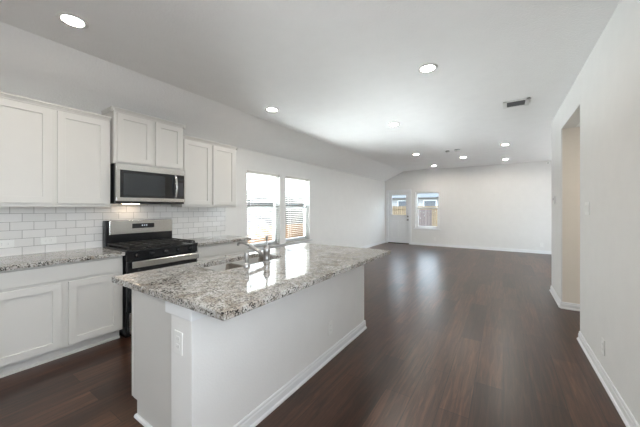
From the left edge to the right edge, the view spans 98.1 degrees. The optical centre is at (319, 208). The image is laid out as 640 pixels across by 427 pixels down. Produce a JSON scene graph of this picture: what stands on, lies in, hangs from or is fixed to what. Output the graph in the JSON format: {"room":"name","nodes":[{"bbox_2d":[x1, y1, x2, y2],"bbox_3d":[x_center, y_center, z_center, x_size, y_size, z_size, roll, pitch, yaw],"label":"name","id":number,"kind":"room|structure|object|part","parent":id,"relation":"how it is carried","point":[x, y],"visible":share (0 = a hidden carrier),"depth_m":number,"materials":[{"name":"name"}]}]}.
{"room":"kitchen","nodes":[
{"label":"kitchen","id":0,"kind":"room"},
{"bbox_2d":[101,148,384,252],"bbox_3d":[-1.782,0.149,4.564,0.160,2.438,15.982,0,0,33],"label":"wall","id":1,"kind":"structure","parent":0,"point":[342,211],"depth_m":7.26,"materials":[{"name":"paint"}]},
{"bbox_2d":[0,240,13,247],"bbox_3d":[-2.960,0.338,2.609,0.008,0.074,0.120,0,0,33],"label":"wall outlet","id":2,"kind":"object","parent":1,"relation":"attached to","point":[3,243],"visible":1,"depth_m":2.62,"materials":[{"name":"white plastic"}]},
{"bbox_2d":[40,236,55,244],"bbox_3d":[-2.795,0.333,2.859,0.008,0.074,0.120,0,0,33],"label":"wall outlet","id":3,"kind":"object","parent":1,"relation":"attached to","point":[43,240],"visible":1,"depth_m":2.85,"materials":[{"name":"white plastic"}]},
{"bbox_2d":[0,91,110,206],"bbox_3d":[-2.686,-0.507,2.744,0.315,0.989,0.948,0,0,33],"label":"upper cabinet","id":4,"kind":"object","parent":1,"relation":"attached to","point":[52,155],"visible":1,"depth_m":2.65,"materials":[{"name":"paint"}]},
{"bbox_3d":[-2.695,-0.497,2.481,0.021,0.899,0.428,0,0,33],"label":"door","id":5,"kind":"part","parent":4,"relation":"part of","materials":[{"name":"paint"}]},
{"bbox_3d":[-2.568,-0.979,2.667,0.034,0.047,0.948,0,0,33],"label":"crown","id":6,"kind":"part","parent":4,"relation":"part of","materials":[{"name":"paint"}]},
{"bbox_3d":[-2.442,-0.497,2.865,0.021,0.899,0.402,0,0,33],"label":"door","id":7,"kind":"part","parent":4,"relation":"part of","materials":[{"name":"paint"}]},
{"bbox_2d":[0,204,224,256],"bbox_3d":[-2.793,0.182,2.877,0.008,0.548,4.333,0,0,33],"label":"backsplash","id":8,"kind":"structure","parent":1,"relation":"attached to","point":[74,228],"depth_m":3.09,"materials":[{"name":"white tile"}]},
{"bbox_2d":[101,106,185,170],"bbox_3d":[-2.185,-0.807,3.485,0.353,0.614,0.862,0,0,33],"label":"upper cabinet","id":9,"kind":"object","parent":1,"relation":"attached to","point":[139,139],"visible":0.97,"depth_m":3.32,"materials":[{"name":"paint"}]},
{"bbox_3d":[-2.157,-0.793,3.243,0.021,0.542,0.368,0,0,33],"label":"door","id":10,"kind":"part","parent":9,"relation":"part of","materials":[{"name":"paint"}]},
{"bbox_3d":[-2.184,-1.093,3.484,0.352,0.042,0.862,0,0,33],"label":"crown","id":11,"kind":"part","parent":9,"relation":"part of","materials":[{"name":"paint"}]},
{"bbox_2d":[110,163,184,203],"bbox_3d":[-2.144,-0.273,3.448,0.446,0.446,0.788,0,0,33],"label":"microwave","id":12,"kind":"object","parent":9,"relation":"attached to","point":[129,184],"visible":0.94,"depth_m":3.28,"materials":[{"name":"silver metal"}]},
{"bbox_3d":[-2.012,-0.273,3.374,0.027,0.314,0.742,0,0,33],"label":"door","id":13,"kind":"part","parent":12,"relation":"part of","materials":[{"name":"black glass"}]},
{"bbox_3d":[-1.845,-0.274,3.558,0.068,0.308,0.028,0,0,33],"label":"handle","id":14,"kind":"part","parent":12,"relation":"part of","materials":[{"name":"silver metal"}]},
{"bbox_3d":[-1.941,-0.793,3.571,0.021,0.542,0.332,0,0,33],"label":"door","id":15,"kind":"part","parent":9,"relation":"part of","materials":[{"name":"paint"}]},
{"bbox_2d":[171,135,237,206],"bbox_3d":[-1.718,-0.500,4.220,0.322,0.974,0.934,0,0,33],"label":"upper cabinet","id":16,"kind":"object","parent":1,"relation":"attached to","point":[209,167],"visible":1,"depth_m":4.07,"materials":[{"name":"paint"}]},
{"bbox_3d":[-1.733,-0.492,3.941,0.021,0.889,0.415,0,0,33],"label":"door","id":17,"kind":"part","parent":16,"relation":"part of","materials":[{"name":"paint"}]},
{"bbox_3d":[-1.718,-0.966,4.220,0.322,0.042,0.934,0,0,33],"label":"crown","id":18,"kind":"part","parent":16,"relation":"part of","materials":[{"name":"paint"}]},
{"bbox_3d":[-1.488,-0.492,4.313,0.021,0.889,0.403,0,0,33],"label":"door","id":19,"kind":"part","parent":16,"relation":"part of","materials":[{"name":"paint"}]},
{"bbox_2d":[247,173,276,246],"bbox_3d":[-1.177,0.028,5.527,0.062,1.460,0.904,0,0,33],"label":"window","id":20,"kind":"structure","parent":1,"relation":"in","point":[274,240],"depth_m":5.83,"materials":[{"name":"white plastic"}]},
{"bbox_3d":[-1.175,0.343,5.525,0.057,0.740,0.850,0,0,33],"label":"sash","id":21,"kind":"part","parent":20,"relation":"part of","materials":[{"name":"white plastic"}]},
{"bbox_2d":[247,170,279,248],"bbox_3d":[-1.115,0.027,5.486,0.066,1.454,0.888,0,0,33],"label":"window blind","id":22,"kind":"object","parent":20,"relation":"attached to","point":[248,171],"visible":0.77,"depth_m":5.45,"materials":[{"name":"white plastic"}]},
{"bbox_3d":[-1.119,0.745,5.489,0.050,0.018,0.888,0,0,33],"label":"rail","id":23,"kind":"part","parent":22,"relation":"part of","materials":[{"name":"white plastic"}]},
{"bbox_2d":[248,239,311,250],"bbox_3d":[-0.810,0.771,5.926,0.125,0.030,2.094,0,0,33],"label":"trim","id":24,"kind":"structure","parent":1,"relation":"attached to","point":[251,249],"depth_m":5.90,"materials":[{"name":"wood"}]},
{"bbox_2d":[286,179,306,241],"bbox_3d":[-0.585,0.028,6.425,0.062,1.460,0.894,0,0,33],"label":"window","id":25,"kind":"structure","parent":1,"relation":"in","point":[305,182],"depth_m":6.73,"materials":[{"name":"white plastic"}]},
{"bbox_3d":[-0.583,0.343,6.423,0.057,0.740,0.840,0,0,33],"label":"sash","id":26,"kind":"part","parent":25,"relation":"part of","materials":[{"name":"white plastic"}]},
{"bbox_2d":[286,176,308,242],"bbox_3d":[-0.523,0.027,6.384,0.066,1.454,0.888,0,0,33],"label":"window blind","id":27,"kind":"object","parent":25,"relation":"attached to","point":[287,177],"visible":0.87,"depth_m":6.33,"materials":[{"name":"white plastic"}]},
{"bbox_3d":[-0.679,0.043,6.157,0.051,1.390,0.003,0,0,33],"label":"ladder cord","id":28,"kind":"part","parent":27,"relation":"part of","materials":[{"name":"white fabric"}]},
{"bbox_2d":[359,240,385,247],"bbox_3d":[0.507,1.323,7.870,0.026,0.090,7.622,0,0,33],"label":"baseboard","id":29,"kind":"structure","parent":1,"relation":"attached to","point":[381,242],"depth_m":10.03,"materials":[{"name":"paint"}]},
{"bbox_2d":[0,0,620,180],"bbox_3d":[1.357,-1.275,2.496,7.679,0.561,15.982,0,0,33],"label":"ceiling","id":30,"kind":"structure","parent":0,"point":[337,73],"depth_m":2.76,"materials":[{"name":"white paint"}]},
{"bbox_2d":[55,12,88,28],"bbox_3d":[-1.865,-1.412,2.095,0.192,0.008,0.192,0,0,33],"label":"recessed light","id":31,"kind":"object","parent":30,"relation":"in","point":[70,19],"visible":1,"depth_m":2.09,"materials":[{"name":"white plastic"}]},
{"bbox_2d":[265,107,278,111],"bbox_3d":[-0.688,-1.412,3.985,0.192,0.008,0.192,0,0,33],"label":"recessed light","id":32,"kind":"object","parent":30,"relation":"in","point":[270,109],"visible":1,"depth_m":3.97,"materials":[{"name":"white"}]},
{"bbox_2d":[388,123,399,125],"bbox_3d":[1.249,-1.412,4.688,0.192,0.008,0.192,0,0,33],"label":"recessed light","id":33,"kind":"object","parent":30,"relation":"in","point":[390,124],"visible":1,"depth_m":4.68,"materials":[{"name":"white"}]},
{"bbox_2d":[418,63,437,72],"bbox_3d":[1.089,-1.412,2.809,0.192,0.008,0.192,0,0,33],"label":"recessed light","id":34,"kind":"object","parent":30,"relation":"in","point":[426,68],"visible":1,"depth_m":2.80,"materials":[{"name":"white"}]},
{"bbox_2d":[503,97,529,108],"bbox_3d":[2.638,-1.410,3.741,0.290,0.013,0.290,0,0,33],"label":"ceiling vent","id":35,"kind":"object","parent":30,"relation":"in","point":[525,101],"visible":1,"depth_m":3.73,"materials":[{"name":"white plastic"}]},
{"bbox_2d":[0,243,625,426],"bbox_3d":[1.357,1.428,2.496,7.679,0.120,15.982,0,0,33],"label":"floor","id":36,"kind":"structure","parent":0,"point":[453,337],"depth_m":2.38,"materials":[{"name":"brown wood"}]},
{"bbox_2d":[0,256,122,377],"bbox_3d":[-2.566,0.930,2.665,0.619,0.876,0.948,0,0,33],"label":"base cabinet","id":37,"kind":"object","parent":36,"relation":"on","point":[48,313],"visible":0.94,"depth_m":2.47,"materials":[{"name":"paint"}]},
{"bbox_3d":[-2.440,0.958,2.312,0.021,0.576,0.428,0,0,33],"label":"door","id":38,"kind":"part","parent":37,"relation":"part of","materials":[{"name":"paint"}]},
{"bbox_3d":[-2.313,0.578,2.504,0.019,0.136,0.887,0,0,33],"label":"drawer","id":39,"kind":"part","parent":37,"relation":"part of","materials":[{"name":"paint"}]},
{"bbox_3d":[-2.182,0.958,2.703,0.021,0.576,0.410,0,0,33],"label":"door","id":40,"kind":"part","parent":37,"relation":"part of","materials":[{"name":"paint"}]},
{"bbox_2d":[103,219,198,337],"bbox_3d":[-2.034,0.757,3.373,0.709,1.222,0.800,0,0,33],"label":"gas range","id":41,"kind":"object","parent":36,"relation":"on","point":[147,244],"visible":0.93,"depth_m":3.25,"materials":[{"name":"black metal"}]},
{"bbox_3d":[-1.794,1.207,3.215,0.037,0.222,0.740,0,0,33],"label":"storage drawer","id":42,"kind":"part","parent":41,"relation":"part of","materials":[{"name":"silver metal"}]},
{"bbox_3d":[-2.258,0.233,3.550,0.014,0.166,0.739,0,0,33],"label":"control panel","id":43,"kind":"part","parent":41,"relation":"part of","materials":[{"name":"silver metal"}]},
{"bbox_2d":[104,242,197,252],"bbox_3d":[-2.024,0.454,3.367,0.595,0.032,0.800,0,0,33],"label":"cooktop","id":44,"kind":"object","parent":41,"relation":"in","point":[160,247],"depth_m":3.19,"materials":[{"name":"black metal"}]},
{"bbox_3d":[-1.797,0.510,3.217,0.038,0.085,0.796,0,0,33],"label":"knob panel","id":45,"kind":"part","parent":41,"relation":"part of","materials":[{"name":"metal"}]},
{"bbox_3d":[-1.795,0.822,3.216,0.033,0.523,0.788,0,0,33],"label":"oven door","id":46,"kind":"part","parent":41,"relation":"part of","materials":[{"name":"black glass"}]},
{"bbox_3d":[-1.755,0.595,3.203,0.055,0.070,0.753,0,0,33],"label":"oven handle","id":47,"kind":"part","parent":41,"relation":"part of","materials":[{"name":"silver metal"}]},
{"bbox_2d":[197,240,247,261],"bbox_3d":[-1.610,0.930,4.115,0.619,0.876,0.878,0,0,33],"label":"base cabinet","id":48,"kind":"object","parent":36,"relation":"on","point":[207,252],"visible":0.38,"depth_m":3.88,"materials":[{"name":"paint"}]},
{"bbox_3d":[-1.479,0.958,3.771,0.021,0.576,0.400,0,0,33],"label":"door","id":49,"kind":"part","parent":48,"relation":"part of","materials":[{"name":"paint"}]},
{"bbox_2d":[187,235,251,245],"bbox_3d":[-1.585,0.473,4.120,0.656,0.038,0.922,0,0,33],"label":"countertop","id":50,"kind":"structure","parent":48,"relation":"on","point":[202,241],"depth_m":4.02,"materials":[{"name":"stone"}]},
{"bbox_3d":[-1.241,0.958,4.133,0.021,0.576,0.393,0,0,33],"label":"door","id":51,"kind":"part","parent":48,"relation":"part of","materials":[{"name":"paint"}]},
{"bbox_2d":[132,257,366,426],"bbox_3d":[-0.387,0.930,2.494,0.810,0.876,2.152,0,0,33],"label":"kitchen island","id":52,"kind":"object","parent":36,"relation":"on","point":[236,371],"visible":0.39,"depth_m":1.75,"materials":[{"name":"paint"}]},
{"bbox_3d":[-1.004,1.359,1.685,0.500,0.018,0.018,0,0,33],"label":"shoe moulding","id":53,"kind":"part","parent":52,"relation":"part of","materials":[{"name":"paint"}]},
{"bbox_2d":[174,330,182,355],"bbox_3d":[-0.751,0.713,1.472,0.074,0.120,0.008,0,0,33],"label":"wall outlet","id":54,"kind":"object","parent":52,"relation":"attached to","point":[178,336],"visible":1,"depth_m":1.47,"materials":[{"name":"white plastic"}]},
{"bbox_2d":[112,243,390,320],"bbox_3d":[-0.310,0.473,2.419,1.163,0.038,2.150,0,0,33],"label":"island countertop","id":55,"kind":"structure","parent":52,"relation":"on","point":[223,295],"depth_m":1.82,"materials":[{"name":"stone"}]},
{"bbox_2d":[243,252,249,267],"bbox_3d":[-0.565,0.397,2.142,0.052,0.114,0.052,0,0,33],"label":"sprayer","id":56,"kind":"object","parent":55,"relation":"on","point":[246,254],"visible":1,"depth_m":2.13,"materials":[{"name":"silver metal"}]},
{"bbox_2d":[225,257,272,269],"bbox_3d":[-0.670,0.581,2.405,0.387,0.174,0.752,0,0,33],"label":"sink","id":57,"kind":"object","parent":55,"relation":"in","point":[260,259],"visible":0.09,"depth_m":2.45,"materials":[{"name":"metal"}]},
{"bbox_3d":[-0.776,0.581,2.243,0.387,0.174,0.364,0,0,33],"label":"bowl","id":58,"kind":"part","parent":57,"relation":"part of","materials":[{"name":"metal"}]},
{"bbox_3d":[-0.569,0.581,2.559,0.387,0.174,0.384,0,0,33],"label":"bowl","id":59,"kind":"part","parent":57,"relation":"part of","materials":[{"name":"metal"}]},
{"bbox_2d":[237,235,270,262],"bbox_3d":[-0.590,0.342,2.436,0.404,0.225,0.068,0,0,33],"label":"faucet","id":60,"kind":"object","parent":55,"relation":"on","point":[265,253],"visible":1,"depth_m":2.34,"materials":[{"name":"silver metal"}]},
{"bbox_3d":[-0.602,0.361,2.444,0.376,0.126,0.034,0,0,33],"label":"spout","id":61,"kind":"part","parent":60,"relation":"part of","materials":[{"name":"silver metal"}]},
{"bbox_3d":[-0.144,1.323,2.334,0.221,0.090,2.152,0,0,33],"label":"baseboard","id":62,"kind":"part","parent":52,"relation":"part of","materials":[{"name":"paint"}]},
{"bbox_3d":[-3.091,0.930,1.867,0.619,0.876,0.958,0,0,33],"label":"base cabinet","id":63,"kind":"object","parent":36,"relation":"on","visible":0},
{"bbox_2d":[0,247,124,270],"bbox_3d":[-2.819,0.473,2.247,0.656,0.038,1.931,0,0,33],"label":"countertop","id":64,"kind":"structure","parent":63,"relation":"on","point":[68,256],"depth_m":2.56,"materials":[{"name":"stone"}]},
{"bbox_2d":[385,161,550,250],"bbox_3d":[5.693,-0.024,9.113,7.319,2.784,0.160,0,0,33],"label":"wall","id":65,"kind":"structure","parent":0,"point":[498,205],"depth_m":9.14,"materials":[{"name":"paint"}]},
{"bbox_2d":[386,189,410,243],"bbox_3d":[3.063,0.331,10.788,0.975,2.075,0.136,0,0,33],"label":"door","id":66,"kind":"structure","parent":65,"relation":"in","point":[399,225],"depth_m":10.77,"materials":[{"name":"paint"}]},
{"bbox_2d":[413,228,440,229],"bbox_3d":[3.932,0.762,10.198,0.960,0.032,0.125,0,0,33],"label":"trim","id":67,"kind":"structure","parent":65,"relation":"attached to","point":[413,228],"depth_m":10.19,"materials":[{"name":"paint"}]},
{"bbox_2d":[416,192,439,228],"bbox_3d":[3.988,0.075,10.265,0.840,1.345,0.062,0,0,33],"label":"window","id":68,"kind":"structure","parent":65,"relation":"in","point":[417,193],"depth_m":10.26,"materials":[{"name":"white plastic"}]},
{"bbox_3d":[3.985,0.336,10.261,0.740,0.725,0.052,0,0,33],"label":"sash","id":69,"kind":"part","parent":68,"relation":"part of","materials":[{"name":"white plastic"}]},
{"bbox_2d":[411,242,550,253],"bbox_3d":[6.073,1.323,8.751,6.285,0.090,0.026,0,0,33],"label":"baseboard","id":70,"kind":"structure","parent":65,"relation":"attached to","point":[412,243],"depth_m":9.16,"materials":[{"name":"paint"}]},
{"bbox_2d":[562,127,579,303],"bbox_3d":[4.119,0.142,3.271,1.920,2.452,0.012,0,0,33],"label":"wall","id":71,"kind":"structure","parent":0,"point":[570,137],"depth_m":3.74,"materials":[{"name":"paint"}]},
{"bbox_2d":[560,301,579,310],"bbox_3d":[4.099,1.323,3.262,1.942,0.090,0.026,0,0,33],"label":"baseboard","id":72,"kind":"structure","parent":71,"relation":"attached to","point":[563,305],"depth_m":3.74,"materials":[{"name":"paint"}]},
{"bbox_2d":[551,0,639,425],"bbox_3d":[1.996,-0.024,-0.851,2.930,2.784,11.096,0,0,33],"label":"wall","id":73,"kind":"structure","parent":0,"point":[604,98],"depth_m":2.11,"materials":[{"name":"paint"}]},
{"bbox_2d":[585,202,589,214],"bbox_3d":[2.530,0.003,2.632,0.010,0.120,0.166,0,0,33],"label":"light switch","id":74,"kind":"object","parent":73,"relation":"attached to","point":[587,204],"visible":1,"depth_m":2.60,"materials":[{"name":"white plastic"}]},
{"bbox_2d":[549,286,639,426],"bbox_3d":[0.810,1.323,0.035,0.026,0.090,10.950,0,0,33],"label":"baseboard","id":75,"kind":"structure","parent":73,"relation":"attached to","point":[620,405],"depth_m":2.10,"materials":[{"name":"paint"}]},
{"bbox_2d":[601,337,604,355],"bbox_3d":[2.256,1.103,2.214,0.008,0.120,0.074,0,0,33],"label":"wall outlet","id":76,"kind":"object","parent":73,"relation":"attached to","point":[602,339],"visible":1,"depth_m":2.21,"materials":[{"name":"white plastic"}]},
{"label":"outside","id":77,"kind":"structure","parent":0,"visible":0},
{"bbox_3d":[8.252,2.318,12.526,80.000,0.100,90.000,0,0,33],"label":"ground","id":78,"kind":"structure","parent":77,"visible":0},
{"bbox_2d":[247,190,303,226],"bbox_3d":[-2.909,0.468,24.669,6.800,3.600,18.800,0,0,33],"label":"house","id":79,"kind":"structure","parent":78,"relation":"on","point":[294,218],"depth_m":18.44,"materials":[{"name":"beige"}]},
{"bbox_2d":[248,223,303,243],"bbox_3d":[-0.777,1.454,11.944,0.060,1.628,9.094,0,0,33],"label":"wooden fence","id":80,"kind":"object","parent":78,"relation":"on","point":[268,229],"visible":0.05,"depth_m":10.20,"materials":[{"name":"brown wood"}]},
{"bbox_2d":[389,192,438,209],"bbox_3d":[14.529,-0.082,31.143,18.800,4.700,8.800,0,0,33],"label":"house","id":81,"kind":"structure","parent":78,"relation":"on","point":[427,199],"depth_m":28.98,"materials":[{"name":"white"}]},
{"bbox_3d":[9.022,-0.332,29.963,1.140,0.840,0.070,0,0,33],"label":"pane","id":82,"kind":"part","parent":81,"relation":"part of","materials":[{"name":"glass"}]},
{"bbox_3d":[11.276,-0.332,28.478,1.140,0.840,0.070,0,0,33],"label":"pane","id":83,"kind":"part","parent":81,"relation":"part of","materials":[{"name":"glass"}]},
{"bbox_2d":[392,206,438,225],"bbox_3d":[7.266,1.064,17.343,11.054,2.408,0.060,0,0,33],"label":"wooden fence","id":84,"kind":"object","parent":78,"relation":"on","point":[396,210],"visible":0.06,"depth_m":18.41,"materials":[{"name":"beige wood"}]},
{"bbox_2d":[419,210,431,225],"bbox_3d":[4.857,1.164,13.541,1.114,2.207,0.060,0,0,33],"label":"wooden fence","id":85,"kind":"object","parent":78,"relation":"on","point":[425,216],"visible":0.19,"depth_m":13.40,"materials":[{"name":"grey wood"}]}
]}

